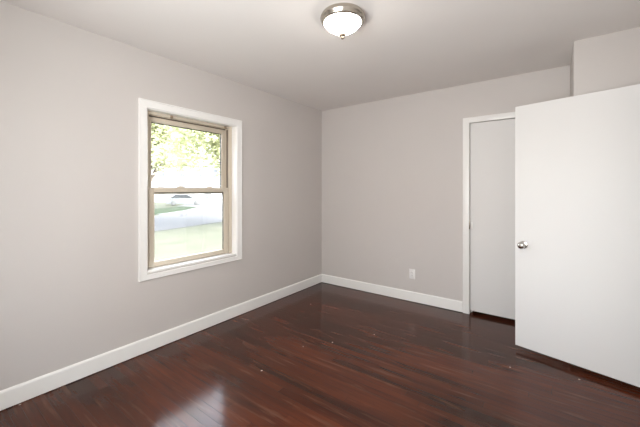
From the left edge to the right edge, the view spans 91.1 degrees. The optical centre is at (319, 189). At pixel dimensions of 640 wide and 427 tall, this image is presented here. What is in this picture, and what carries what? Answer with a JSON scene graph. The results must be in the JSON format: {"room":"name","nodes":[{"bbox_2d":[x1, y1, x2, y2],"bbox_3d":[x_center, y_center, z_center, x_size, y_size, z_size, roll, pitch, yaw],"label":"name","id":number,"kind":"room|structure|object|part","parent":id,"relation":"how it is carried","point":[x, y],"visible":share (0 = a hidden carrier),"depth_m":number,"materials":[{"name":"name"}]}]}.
{"room":"empty bedroom","nodes":[
{"label":"empty bedroom","id":0,"kind":"room"},
{"bbox_2d":[0,1,321,390],"bbox_3d":[-1.175,0.118,2.990,0.160,2.490,4.140,0,0,36],"label":"wall","id":1,"kind":"structure","parent":0,"point":[71,292],"depth_m":2.28,"materials":[{"name":"grey paint"}]},
{"bbox_2d":[0,274,321,410],"bbox_3d":[-1.105,1.251,2.939,0.014,0.112,3.820,0,0,36],"label":"baseboard","id":2,"kind":"structure","parent":1,"relation":"attached to","point":[11,396],"depth_m":2.43,"materials":[{"name":"white paint"}]},
{"bbox_2d":[138,98,241,281],"bbox_3d":[-1.195,-0.002,2.946,0.180,1.457,1.025,0,0,36],"label":"window","id":3,"kind":"structure","parent":1,"relation":"in","point":[149,111],"depth_m":2.88,"materials":[{"name":"white paint"}]},
{"bbox_3d":[-1.244,-0.295,2.981,0.032,0.664,0.803,0,0,36],"label":"sash","id":4,"kind":"part","parent":3,"relation":"part of","materials":[{"name":"beige plastic"}]},
{"bbox_3d":[-1.208,0.316,2.955,0.036,0.677,0.803,0,0,36],"label":"sash","id":5,"kind":"part","parent":3,"relation":"part of","materials":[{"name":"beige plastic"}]},
{"bbox_3d":[-1.226,-0.001,2.968,0.095,1.317,0.885,0,0,36],"label":"frame","id":6,"kind":"part","parent":3,"relation":"part of","materials":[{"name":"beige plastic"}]},
{"bbox_3d":[-1.202,0.667,2.950,0.164,0.019,0.897,0,0,36],"label":"sill","id":7,"kind":"part","parent":3,"relation":"part of","materials":[{"name":"white paint"}]},
{"bbox_2d":[151,154,221,201],"bbox_3d":[-20.491,-2.437,59.834,23.000,9.000,9.200,0,0,-19],"label":"sky","id":8,"kind":"structure","parent":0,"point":[170,180],"depth_m":54.89,"materials":[{"name":"white"}]},
{"bbox_3d":[-26.986,-2.937,53.423,1.000,1.400,0.030,0,0,-19],"label":"pane","id":9,"kind":"part","parent":8,"relation":"part of","materials":[{"name":"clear glass"}]},
{"bbox_3d":[-19.868,0.663,55.786,1.000,2.200,0.070,0,0,-19],"label":"door","id":10,"kind":"part","parent":8,"relation":"part of","materials":[{"name":"glass"}]},
{"bbox_3d":[-18.645,-2.937,56.230,1.000,1.400,0.030,0,0,-19],"label":"pane","id":11,"kind":"part","parent":8,"relation":"part of","materials":[{"name":"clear glass"}]},
{"bbox_2d":[0,282,639,426],"bbox_3d":[0.848,1.338,1.984,4.290,0.050,4.600,0,0,36],"label":"floor","id":12,"kind":"structure","parent":0,"point":[322,354],"depth_m":2.14,"materials":[{"name":"brown wood"}]},
{"bbox_2d":[0,0,639,110],"bbox_3d":[0.616,-1.187,1.670,4.610,0.120,4.140,0,0,36],"label":"ceiling","id":13,"kind":"structure","parent":0,"point":[281,48],"depth_m":2.31,"materials":[{"name":"paint"}]},
{"bbox_2d":[320,3,364,39],"bbox_3d":[0.145,-1.048,2.020,0.287,0.158,0.287,0,0,36],"label":"ceiling lamp","id":14,"kind":"object","parent":13,"relation":"attached to","point":[342,19],"visible":1,"depth_m":1.94,"materials":[{"name":"brushed nickel"},{"name":"frosted white glass"}]},
{"bbox_3d":[0.145,-1.038,2.020,0.237,0.078,0.237,0,0,36],"label":"lamp shade","id":15,"kind":"part","parent":14,"relation":"part of","materials":[{"name":"white glass"}]},
{"bbox_2d":[322,65,569,312],"bbox_3d":[1.862,0.118,3.224,4.450,2.490,0.160,0,0,36],"label":"wall","id":16,"kind":"structure","parent":0,"point":[392,168],"depth_m":3.74,"materials":[{"name":"grey paint"}]},
{"bbox_2d":[322,274,462,311],"bbox_3d":[0.779,1.251,3.914,1.860,0.112,0.014,0,0,36],"label":"baseboard","id":17,"kind":"structure","parent":16,"relation":"attached to","point":[441,302],"depth_m":3.79,"materials":[{"name":"white paint"}]},
{"bbox_2d":[409,269,414,278],"bbox_3d":[1.083,0.988,3.693,0.070,0.114,0.009,0,0,36],"label":"wall outlet","id":18,"kind":"object","parent":16,"relation":"attached to","point":[411,271],"visible":1,"depth_m":3.69,"materials":[{"name":"white plastic"}]},
{"bbox_2d":[463,112,514,319],"bbox_3d":[1.896,0.273,3.145,0.848,2.080,0.126,0,0,36],"label":"door","id":19,"kind":"structure","parent":16,"relation":"in","point":[488,147],"depth_m":3.23,"materials":[{"name":"white paint"}]},
{"bbox_2d":[570,27,639,96],"bbox_3d":[2.248,0.118,2.488,0.395,2.490,0.567,0,0,36],"label":"wall","id":20,"kind":"structure","parent":0,"point":[609,61],"depth_m":2.27,"materials":[{"name":"grey paint"}]},
{"bbox_3d":[1.442,0.118,0.962,0.120,2.490,3.980,0,0,36],"label":"wall","id":21,"kind":"structure","parent":0,"visible":0},
{"bbox_2d":[515,84,639,386],"bbox_3d":[1.866,0.295,2.300,0.167,1.960,0.776,0,0,-39],"label":"door","id":22,"kind":"structure","parent":21,"relation":"in","point":[577,158],"depth_m":2.26,"materials":[{"name":"white paint"}]},
{"bbox_3d":[1.622,0.445,2.522,0.067,0.064,0.064,0,0,-39],"label":"knob","id":23,"kind":"part","parent":22,"relation":"part of","materials":[{"name":"silver metal"}]},
{"label":"outside","id":24,"kind":"structure","parent":0,"visible":0},
{"bbox_2d":[154,202,221,260],"bbox_3d":[-28.581,2.213,70.768,190.000,0.300,240.000,0,0,36],"label":"lawn","id":25,"kind":"structure","parent":24,"point":[171,243],"depth_m":12.83,"materials":[{"name":"green plant"}]},
{"bbox_2d":[151,123,216,181],"bbox_3d":[-19.803,-4.857,36.043,18.534,13.840,12.770,0,0,-10],"label":"tree","id":26,"kind":"object","parent":25,"relation":"on","point":[159,161],"visible":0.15,"depth_m":35.01,"materials":[{"name":"green plant"}]},
{"bbox_2d":[151,124,219,184],"bbox_3d":[-5.847,-3.286,18.193,11.819,10.697,11.925,0,0,8],"label":"tree","id":27,"kind":"object","parent":25,"relation":"on","point":[210,142],"visible":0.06,"depth_m":17.54,"materials":[{"name":"green plant"}]},
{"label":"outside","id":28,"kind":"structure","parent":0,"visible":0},
{"bbox_2d":[154,206,221,230],"bbox_3d":[-13.322,2.051,23.919,18.788,0.016,104.371,0,0,23],"label":"street","id":29,"kind":"structure","parent":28,"point":[209,215],"depth_m":22.51,"materials":[{"name":"grey asphalt"}]},
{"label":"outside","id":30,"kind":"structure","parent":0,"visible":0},
{"bbox_2d":[158,201,221,214],"bbox_3d":[-18.224,2.046,48.799,7.035,0.026,47.992,0,0,-18],"label":"driveway","id":31,"kind":"structure","parent":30,"point":[206,204],"depth_m":41.18,"materials":[{"name":"concrete"}]},
{"bbox_2d":[166,194,202,204],"bbox_3d":[-18.425,1.323,42.913,4.617,1.440,1.800,0,0,-22],"label":"car","id":32,"kind":"object","parent":31,"relation":"on","point":[177,198],"visible":1,"depth_m":42.09,"materials":[{"name":"silver metal"}]},
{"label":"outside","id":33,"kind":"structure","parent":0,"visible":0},
{"bbox_2d":[154,206,195,214],"bbox_3d":[-15.605,2.023,31.073,4.160,0.040,15.393,0,0,3],"label":"verge","id":34,"kind":"structure","parent":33,"point":[178,208],"depth_m":32.25,"materials":[{"name":"green plant"}]}
]}

